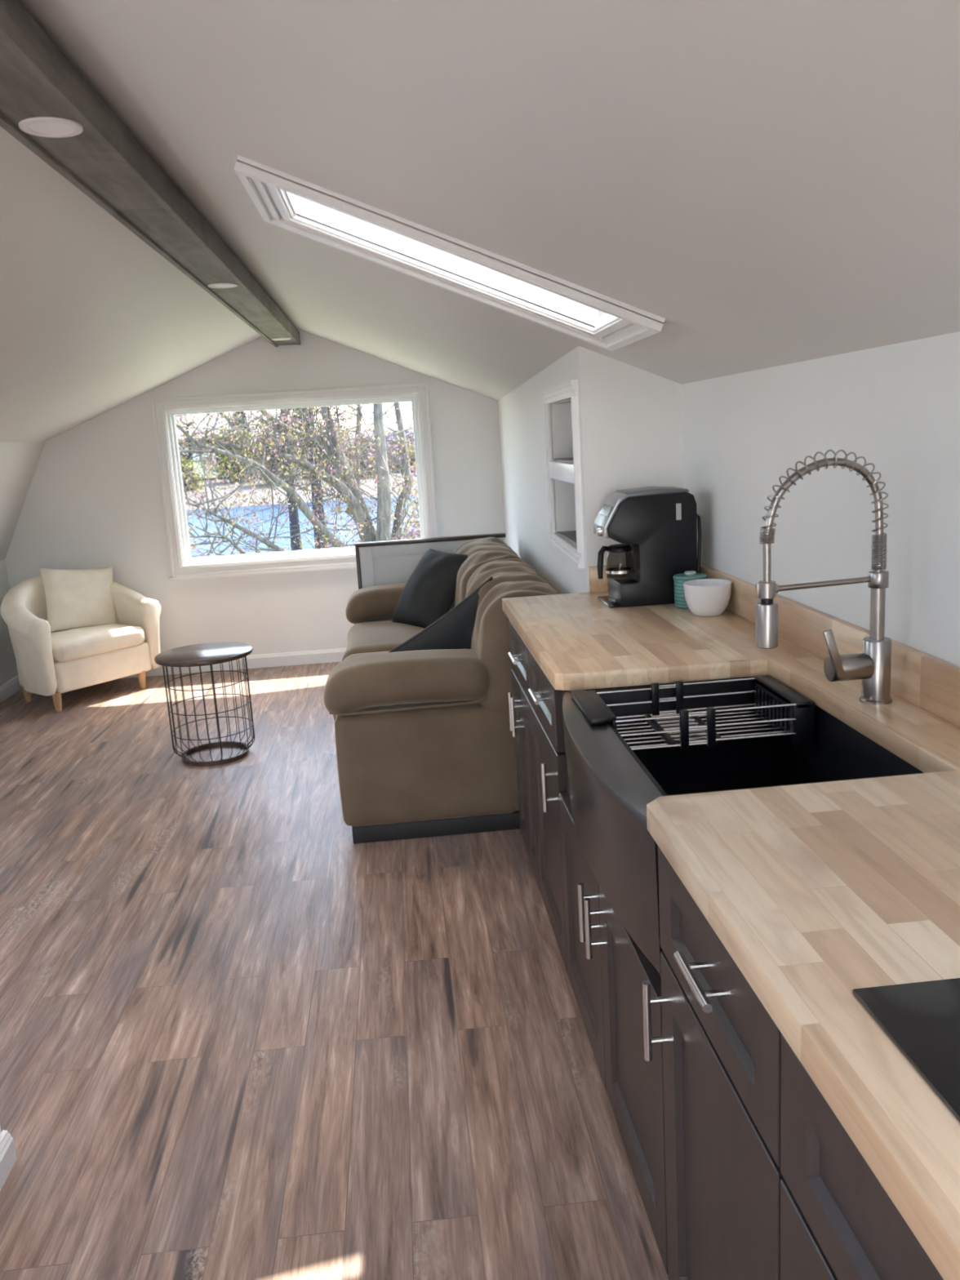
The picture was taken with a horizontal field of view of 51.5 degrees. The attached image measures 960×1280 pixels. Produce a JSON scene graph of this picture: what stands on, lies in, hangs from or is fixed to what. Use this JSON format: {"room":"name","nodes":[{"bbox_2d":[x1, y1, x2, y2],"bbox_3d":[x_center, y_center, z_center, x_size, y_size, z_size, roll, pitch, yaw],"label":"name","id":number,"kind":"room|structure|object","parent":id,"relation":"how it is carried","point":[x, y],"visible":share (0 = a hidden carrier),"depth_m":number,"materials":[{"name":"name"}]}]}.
{"room":"studio apartment","nodes":[
{"label":"studio apartment","id":0,"kind":"room"},
{"bbox_2d":[0,559,17,686],"bbox_3d":[-2.684,0.789,1.996,0.160,0.830,9.260,-4,12,-4],"label":"wall","id":1,"kind":"structure","parent":0,"point":[8,668],"depth_m":6.26,"materials":[{"name":"paint"}]},
{"bbox_2d":[0,675,22,702],"bbox_3d":[-2.771,0.707,4.250,0.015,0.088,4.610,-4,12,-4],"label":"baseboard","id":2,"kind":"structure","parent":1,"relation":"attached to","point":[11,686],"depth_m":6.23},
{"bbox_2d":[0,441,44,560],"bbox_3d":[-2.560,-0.058,1.837,0.510,0.876,9.260,-4,12,-4],"label":"wall","id":3,"kind":"structure","parent":0,"point":[19,460],"depth_m":6.03,"materials":[{"name":"paint"}]},
{"bbox_2d":[0,126,261,441],"bbox_3d":[-1.621,-0.807,1.873,1.636,0.786,9.460,-4,12,-4],"label":"ceiling","id":4,"kind":"structure","parent":0,"point":[94,319],"depth_m":3.87,"materials":[{"name":"paint"}]},
{"bbox_2d":[4,328,505,655],"bbox_3d":[-1.350,-0.917,6.483,3.417,2.191,0.140,-4,12,-4],"label":"wall","id":5,"kind":"structure","parent":0,"point":[94,499],"depth_m":6.38,"materials":[{"name":"paint"}]},
{"bbox_2d":[120,648,346,678],"bbox_3d":[-1.387,0.135,6.613,3.206,0.088,0.015,-4,12,-4],"label":"baseboard","id":6,"kind":"structure","parent":5,"relation":"attached to","point":[328,655],"depth_m":6.61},
{"bbox_2d":[150,382,438,581],"bbox_3d":[-1.166,-1.020,6.443,1.794,1.152,0.130,-4,12,-4],"label":"window","id":7,"kind":"structure","parent":5,"relation":"in","point":[184,566],"depth_m":6.39,"materials":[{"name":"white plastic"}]},
{"bbox_2d":[0,661,668,1279],"bbox_3d":[-0.861,1.119,2.222,3.850,0.120,9.450,-4,12,-4],"label":"floor","id":8,"kind":"structure","parent":0,"point":[242,1037],"depth_m":2.51,"materials":[{"name":"wood"}]},
{"bbox_2d":[0,576,160,711],"bbox_3d":[-2.473,-0.026,6.100,0.575,0.737,0.884,5,15,37],"label":"armchair","id":9,"kind":"object","parent":8,"relation":"on","point":[54,664],"visible":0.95,"depth_m":5.92,"materials":[{"name":"beige fabric"}]},
{"bbox_2d":[40,566,119,632],"bbox_3d":[-2.485,-0.256,6.194,0.167,0.442,0.510,7,16,42],"label":"cushion","id":10,"kind":"object","parent":9,"relation":"on","point":[81,597],"visible":0.95,"depth_m":6.13,"materials":[{"name":"beige fabric"}]},
{"bbox_2d":[50,623,145,662],"bbox_3d":[-2.426,0.002,6.073,0.464,0.128,0.596,5,15,37],"label":"seat cushion","id":11,"kind":"object","parent":9,"relation":"on","point":[83,644],"depth_m":5.95,"materials":[{"name":"beige fabric"}]},
{"bbox_2d":[154,641,254,766],"bbox_3d":[-1.280,0.305,4.718,0.448,0.510,0.448,-4,12,-4],"label":"side table","id":12,"kind":"object","parent":8,"relation":"on","point":[210,654],"visible":1,"depth_m":4.65,"materials":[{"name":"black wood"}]},
{"bbox_2d":[355,533,506,589],"bbox_3d":[-0.254,-0.147,5.703,0.849,0.874,0.060,-4,12,-4],"label":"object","id":13,"kind":"object","parent":8,"relation":"on","point":[387,562],"visible":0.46,"depth_m":5.60,"materials":[{"name":"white wood"}]},
{"bbox_2d":[323,537,559,844],"bbox_3d":[-0.185,0.081,4.529,0.906,0.896,2.086,-4,12,-4],"label":"sofa","id":14,"kind":"object","parent":8,"relation":"on","point":[425,747],"visible":0.71,"depth_m":3.58,"materials":[{"name":"beige fabric"}]},
{"bbox_2d":[333,650,390,719],"bbox_3d":[-0.262,0.187,4.153,0.670,0.187,0.754,-4,12,-4],"label":"sofa armrest","id":15,"kind":"object","parent":14,"relation":"on","point":[353,655],"depth_m":4.40,"materials":[{"name":"brown fabric"}]},
{"bbox_2d":[345,582,406,623],"bbox_3d":[-0.421,-0.207,5.364,0.604,0.182,0.302,-4,12,-4],"label":"armrest","id":16,"kind":"object","parent":14,"relation":"on","point":[374,603],"depth_m":5.22,"materials":[{"name":"brown fabric"}]},
{"bbox_2d":[342,620,424,661],"bbox_3d":[-0.329,0.037,4.897,0.670,0.187,0.754,-4,12,-4],"label":"seat cushion","id":17,"kind":"object","parent":14,"relation":"on","point":[376,636],"depth_m":4.77,"materials":[{"name":"brown fabric"}]},
{"bbox_2d":[323,648,489,713],"bbox_3d":[-0.264,0.144,3.621,0.604,0.182,0.302,-4,12,-4],"label":"armrest","id":18,"kind":"object","parent":14,"relation":"on","point":[442,681],"depth_m":3.50,"materials":[{"name":"brown fabric"}]},
{"bbox_2d":[391,548,467,628],"bbox_3d":[-0.228,-0.255,4.976,0.311,0.350,0.457,-11,14,-34],"label":"throw pillow","id":19,"kind":"object","parent":14,"relation":"on","point":[428,593],"visible":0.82,"depth_m":4.87,"materials":[{"name":"grey fabric"}]},
{"bbox_2d":[388,576,493,652],"bbox_3d":[-0.055,-0.052,3.909,0.634,0.396,0.210,-4,12,-4],"label":"throw pillow","id":20,"kind":"object","parent":14,"relation":"on","point":[454,629],"visible":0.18,"depth_m":3.82,"materials":[{"name":"grey fabric"}]},
{"bbox_2d":[453,537,524,607],"bbox_3d":[0.022,-0.238,5.004,0.376,0.489,1.034,-4,12,-4],"label":"cushion","id":21,"kind":"object","parent":14,"relation":"on","point":[479,552],"depth_m":4.70,"materials":[{"name":"brown fabric"}]},
{"bbox_2d":[465,558,559,716],"bbox_3d":[0.111,-0.038,4.010,0.374,0.489,1.034,-4,12,-4],"label":"cushion","id":22,"kind":"object","parent":14,"relation":"on","point":[487,662],"depth_m":3.55,"materials":[{"name":"brown fabric"}]},
{"bbox_2d":[507,619,539,888],"bbox_3d":[0.405,0.355,3.086,0.612,0.876,0.457,-4,12,-4],"label":"base cabinet","id":23,"kind":"object","parent":8,"relation":"on","point":[519,705],"visible":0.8,"depth_m":3.03,"materials":[{"name":"brown paint"}]},
{"bbox_2d":[528,648,567,971],"bbox_3d":[0.446,0.445,2.639,0.612,0.876,0.458,-4,12,-4],"label":"base cabinet","id":24,"kind":"object","parent":8,"relation":"on","point":[548,744],"visible":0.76,"depth_m":2.57,"materials":[{"name":"brown paint"}]},
{"bbox_2d":[559,676,752,1274],"bbox_3d":[0.506,0.580,1.969,0.612,0.876,0.914,-4,12,-4],"label":"base cabinet","id":25,"kind":"object","parent":8,"relation":"on","point":[606,969],"visible":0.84,"depth_m":1.86,"materials":[{"name":"brown paint"}]},
{"bbox_2d":[642,846,783,1279],"bbox_3d":[0.566,0.715,1.300,0.612,0.876,0.457,-4,12,-4],"label":"base cabinet","id":26,"kind":"object","parent":8,"relation":"on","point":[722,1046],"visible":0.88,"depth_m":1.24,"materials":[{"name":"brown paint"}]},
{"bbox_2d":[780,1033,943,1279],"bbox_3d":[0.626,0.850,0.630,0.612,0.876,0.914,-4,12,-4],"label":"base cabinet","id":27,"kind":"object","parent":8,"relation":"on","point":[838,1221],"visible":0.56,"depth_m":0.89,"materials":[{"name":"brown paint"}]},
{"bbox_2d":[502,591,959,1279],"bbox_3d":[0.511,0.179,1.643,0.600,0.038,3.219,-4,12,-4],"label":"countertop","id":28,"kind":"structure","parent":27,"relation":"on","point":[817,893],"depth_m":1.16,"materials":[{"name":"brown wood"}]},
{"bbox_2d":[593,486,701,608],"bbox_3d":[0.490,-0.282,2.958,0.301,0.335,0.182,-4,12,-4],"label":"coffee maker","id":29,"kind":"object","parent":28,"relation":"on","point":[660,524],"visible":0.96,"depth_m":2.88,"materials":[{"name":"black plastic"}]},
{"bbox_2d":[597,595,621,608],"bbox_3d":[0.388,-0.115,2.984,0.036,0.009,0.172,-4,12,-4],"label":"drip tray","id":30,"kind":"object","parent":29,"relation":"on","point":[611,602],"depth_m":2.95,"materials":[{"name":"silver plastic"}]},
{"bbox_2d":[596,543,635,578],"bbox_3d":[0.402,-0.233,2.959,0.120,0.105,0.091,-4,12,-4],"label":"carafe","id":31,"kind":"object","parent":29,"relation":"in","point":[619,548],"visible":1,"depth_m":2.92,"materials":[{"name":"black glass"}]},
{"bbox_2d":[672,570,707,608],"bbox_3d":[0.602,-0.146,2.848,0.097,0.100,0.097,-4,12,-4],"label":"canister","id":32,"kind":"object","parent":28,"relation":"on","point":[680,602],"visible":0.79,"depth_m":2.82,"materials":[{"name":"teal ceramic"}]},
{"bbox_2d":[683,578,731,616],"bbox_3d":[0.622,-0.114,2.718,0.129,0.088,0.129,-4,12,-4],"label":"bowl","id":33,"kind":"object","parent":28,"relation":"on","point":[704,597],"visible":1,"depth_m":2.67,"materials":[{"name":"white ceramic"}]},
{"bbox_2d":[562,676,924,974],"bbox_3d":[0.440,0.289,1.833,0.520,0.242,0.756,-4,12,-4],"label":"sink","id":34,"kind":"object","parent":28,"relation":"in","point":[611,784],"visible":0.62,"depth_m":1.86,"materials":[{"name":"black metal"}]},
{"bbox_2d":[570,675,814,750],"bbox_3d":[0.425,0.155,2.034,0.444,0.090,0.228,-4,12,-4],"label":"dish rack","id":35,"kind":"object","parent":34,"relation":"attached to","point":[793,714],"visible":0.93,"depth_m":1.99,"materials":[{"name":"black plastic"}]},
{"bbox_2d":[588,676,924,795],"bbox_3d":[0.481,0.286,1.836,0.438,0.242,0.756,-4,12,-4],"label":"basin","id":36,"kind":"object","parent":34,"relation":"in","point":[838,752],"depth_m":2.17,"materials":[{"name":"black"}]},
{"bbox_2d":[755,449,892,705],"bbox_3d":[0.613,-0.105,1.763,0.251,0.457,0.059,-4,12,-4],"label":"spring faucet","id":37,"kind":"object","parent":28,"relation":"on","point":[873,665],"visible":1,"depth_m":1.76,"materials":[{"name":"silver metal"}]},
{"bbox_2d":[852,977,959,1122],"bbox_3d":[0.608,0.358,0.643,0.490,0.006,0.577,-4,12,-4],"label":"cooktop","id":38,"kind":"object","parent":28,"relation":"in","point":[922,1020],"visible":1,"depth_m":0.85,"materials":[{"name":"black glass"}]},
{"bbox_2d":[17,0,959,400],"bbox_3d":[0.045,-0.894,2.005,1.711,0.866,9.460,-4,12,-4],"label":"ceiling","id":39,"kind":"structure","parent":0,"point":[775,183],"depth_m":1.45,"materials":[{"name":"paint"}]},
{"bbox_2d":[0,0,300,346],"bbox_3d":[-0.803,-0.979,1.758,0.158,0.083,9.160,-4,12,-4],"label":"ceiling beam","id":40,"kind":"structure","parent":39,"relation":"attached to","point":[105,162],"depth_m":2.19,"materials":[{"name":"grey wood"}]},
{"bbox_2d":[17,116,83,137],"bbox_3d":[-0.811,-0.969,1.882,0.114,0.005,0.114,-4,12,-4],"label":"recessed light","id":41,"kind":"object","parent":40,"relation":"attached to","point":[44,126],"visible":1,"depth_m":1.88,"materials":[{"name":"white plastic"}]},
{"bbox_2d":[28,122,73,134],"bbox_3d":[-0.811,-0.970,1.882,0.080,0.002,0.080,-4,12,-4],"label":"diffuser","id":42,"kind":"object","parent":41,"relation":"attached to","point":[34,128],"depth_m":1.89,"materials":[{"name":"white plastic"}]},
{"bbox_2d":[208,282,238,288],"bbox_3d":[-0.985,-1.359,3.816,0.114,0.005,0.114,-4,12,-4],"label":"recessed light","id":43,"kind":"object","parent":40,"relation":"attached to","point":[221,285],"visible":1,"depth_m":3.81,"materials":[{"name":"white plastic"}]},
{"bbox_2d":[212,284,232,287],"bbox_3d":[-0.986,-1.360,3.815,0.080,0.002,0.080,-4,12,-4],"label":"diffuser","id":44,"kind":"object","parent":43,"relation":"attached to","point":[213,286],"depth_m":3.82,"materials":[{"name":"white plastic"}]},
{"bbox_2d":[271,337,290,340],"bbox_3d":[-1.168,-1.768,5.847,0.114,0.005,0.114,-4,12,-4],"label":"recessed light","id":45,"kind":"object","parent":40,"relation":"attached to","point":[273,339],"visible":1,"depth_m":5.84,"materials":[{"name":"white plastic"}]},
{"bbox_2d":[234,155,665,351],"bbox_3d":[-0.033,-1.101,2.394,1.029,0.782,0.515,-4,12,-4],"label":"window","id":46,"kind":"structure","parent":39,"relation":"attached to","point":[283,200],"depth_m":2.54,"materials":[{"name":"white plastic"}]},
{"bbox_2d":[497,346,683,594],"bbox_3d":[0.361,-0.439,4.909,0.320,1.694,3.423,-4,12,-4],"label":"wall","id":47,"kind":"structure","parent":0,"point":[630,422],"depth_m":3.16,"materials":[{"name":"paint"}]},
{"bbox_2d":[548,461,573,483],"bbox_3d":[0.436,-0.609,3.562,0.280,0.064,0.650,-4,12,-4],"label":"shelf","id":48,"kind":"object","parent":47,"relation":"attached to","point":[559,471],"depth_m":3.61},
{"bbox_2d":[542,379,584,568],"bbox_3d":[0.430,-0.610,3.562,0.322,0.597,0.750,-4,12,-4],"label":"wall shelf","id":49,"kind":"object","parent":47,"relation":"attached to","point":[565,468],"depth_m":3.83,"materials":[{"name":"paint"}]},
{"bbox_2d":[681,331,959,666],"bbox_3d":[0.844,0.155,2.135,0.140,1.600,9.160,-4,12,-4],"label":"wall","id":50,"kind":"structure","parent":0,"point":[895,406],"depth_m":2.03,"materials":[{"name":"paint"}]},
{"bbox_2d":[588,563,959,727],"bbox_3d":[0.648,0.104,1.642,0.314,0.093,3.222,-4,12,-4],"label":"backsplash","id":51,"kind":"structure","parent":50,"relation":"attached to","point":[931,683],"depth_m":2.04,"materials":[{"name":"brown wood"}]},
{"bbox_3d":[-0.881,1.044,-0.225,0.118,1.020,4.505,-4,12,-4],"label":"wall","id":52,"kind":"structure","parent":0,"visible":0},
{"bbox_2d":[0,1129,17,1191],"bbox_3d":[-0.786,1.501,-0.120,0.018,0.072,4.513,-4,12,-4],"label":"baseboard","id":53,"kind":"structure","parent":52,"relation":"attached to","point":[8,1157],"depth_m":2.05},
{"label":"outside","id":54,"kind":"structure","parent":0,"visible":0},
{"bbox_2d":[177,426,417,511],"bbox_3d":[-11.929,-25.424,133.766,300.000,7.443,110.146,-4,12,-4],"label":"bank","id":55,"kind":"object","parent":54,"point":[260,486],"visible":0.02,"depth_m":92.62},
{"bbox_2d":[179,453,222,491],"bbox_3d":[-29.000,-15.606,96.816,8.023,5.871,7.920,-4,12,-4],"label":"bush","id":56,"kind":"object","parent":55,"relation":"on","point":[194,483],"visible":0.1,"depth_m":97.26,"materials":[{"name":"green plant"}]},
{"bbox_2d":[186,433,222,460],"bbox_3d":[-34.309,-25.323,130.569,7.800,3.530,7.800,-4,12,-4],"label":"house","id":57,"kind":"structure","parent":55,"relation":"on","point":[195,454],"depth_m":127.19,"materials":[{"name":"white"}]},
{"bbox_2d":[185,417,264,483],"bbox_3d":[-25.806,-19.253,104.199,9.494,9.308,11.520,-4,12,-4],"label":"bush","id":58,"kind":"object","parent":55,"relation":"on","point":[223,460],"visible":0.29,"depth_m":103.78,"materials":[{"name":"green plant"}]},
{"bbox_2d":[235,413,307,484],"bbox_3d":[-19.270,-18.959,98.918,11.288,9.210,10.209,-4,12,-4],"label":"bush","id":59,"kind":"object","parent":55,"relation":"on","point":[261,432],"visible":0.17,"depth_m":98.36,"materials":[{"name":"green plant"}]},
{"bbox_2d":[289,408,320,457],"bbox_3d":[-20.882,-24.263,113.386,6.160,10.463,5.922,-4,12,-4],"label":"tree","id":60,"kind":"object","parent":55,"relation":"on","point":[294,408],"visible":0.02,"depth_m":113.25,"materials":[{"name":"green plant"}]},
{"bbox_2d":[299,422,355,475],"bbox_3d":[-16.376,-19.744,105.601,11.462,7.008,9.274,-4,12,-4],"label":"bush","id":61,"kind":"object","parent":55,"relation":"on","point":[320,460],"visible":0.04,"depth_m":104.49,"materials":[{"name":"green plant"}]},
{"bbox_2d":[330,405,355,444],"bbox_3d":[-16.841,-26.324,124.834,5.894,9.386,5.930,-4,12,-4],"label":"tree","id":62,"kind":"object","parent":55,"relation":"on","point":[344,413],"visible":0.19,"depth_m":123.79,"materials":[{"name":"green plant"}]},
{"bbox_2d":[339,432,395,478],"bbox_3d":[-11.652,-18.023,99.544,7.141,6.947,8.499,-4,12,-4],"label":"bush","id":63,"kind":"object","parent":55,"relation":"on","point":[362,464],"visible":0.24,"depth_m":99.10,"materials":[{"name":"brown plant"}]},
{"bbox_2d":[369,430,414,464],"bbox_3d":[-9.079,-22.232,115.031,8.800,4.220,7.800,-4,12,-4],"label":"house","id":64,"kind":"structure","parent":55,"relation":"on","point":[397,435],"depth_m":110.94,"materials":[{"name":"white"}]},
{"bbox_2d":[385,430,416,472],"bbox_3d":[-7.788,-19.398,105.782,8.516,5.768,10.141,-4,12,-4],"label":"bush","id":65,"kind":"object","parent":55,"relation":"on","point":[391,451],"visible":0.24,"depth_m":104.37,"materials":[{"name":"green plant"}]},
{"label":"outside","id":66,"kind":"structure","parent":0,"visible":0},
{"bbox_2d":[185,457,250,479],"bbox_3d":[-38.947,-19.854,117.429,27.000,1.800,20.000,-4,12,-4],"label":"lawn","id":67,"kind":"structure","parent":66,"point":[193,461],"depth_m":117.04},
{"bbox_2d":[176,414,204,471],"bbox_3d":[-33.504,-22.145,113.447,4.944,7.785,5.080,-4,12,-4],"label":"tree","id":68,"kind":"object","parent":67,"relation":"on","point":[188,455],"visible":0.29,"depth_m":113.04,"materials":[{"name":"green plant"}]},
{"bbox_2d":[219,411,262,456],"bbox_3d":[-27.891,-24.492,117.071,7.458,10.243,6.014,-4,12,-4],"label":"tree","id":69,"kind":"object","parent":67,"relation":"on","point":[237,412],"visible":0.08,"depth_m":116.63,"materials":[{"name":"green plant"}]},
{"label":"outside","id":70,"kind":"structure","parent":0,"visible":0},
{"bbox_3d":[-1.191,1.211,17.137,120.000,0.300,18.800,-4,12,-4],"label":"ground","id":71,"kind":"structure","parent":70,"visible":0},
{"bbox_2d":[238,407,326,551],"bbox_3d":[-7.541,-7.769,38.941,3.978,10.378,4.672,-4,12,-4],"label":"tree","id":72,"kind":"object","parent":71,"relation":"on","point":[294,519],"visible":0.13,"depth_m":39.14,"materials":[{"name":"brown plant"}]},
{"bbox_2d":[174,402,419,557],"bbox_3d":[-2.216,-2.447,12.240,5.048,8.988,4.283,-4,12,-4],"label":"tree","id":73,"kind":"object","parent":71,"relation":"on","point":[346,482],"visible":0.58,"depth_m":12.22,"materials":[{"name":"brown plant"}]},
{"bbox_2d":[320,483,421,548],"bbox_3d":[-1.293,-1.496,17.018,2.599,3.174,4.028,4,14,32],"label":"shrub","id":74,"kind":"object","parent":71,"relation":"on","point":[417,534],"visible":0.06,"depth_m":16.61,"materials":[{"name":"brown plant"}]},
{"bbox_2d":[337,410,420,538],"bbox_3d":[-0.487,-3.428,20.134,4.195,3.825,5.245,-10,13,-28],"label":"shrub","id":75,"kind":"object","parent":71,"relation":"on","point":[412,449],"visible":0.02,"depth_m":20.25,"materials":[{"name":"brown plant"}]},
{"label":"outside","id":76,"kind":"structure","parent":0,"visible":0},
{"bbox_2d":[186,495,420,557],"bbox_3d":[-19.815,-5.673,57.494,270.000,0.001,74.000,-4,12,-4],"label":"river","id":77,"kind":"structure","parent":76,"point":[266,526],"depth_m":62.42,"materials":[{"name":"liquid"}]},
{"bbox_2d":[288,407,334,549],"bbox_3d":[-7.956,-9.929,45.618,4.365,11.946,4.068,0,12,14],"label":"tree","id":78,"kind":"object","parent":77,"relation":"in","point":[317,539],"visible":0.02,"depth_m":45.95,"materials":[{"name":"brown plant"}]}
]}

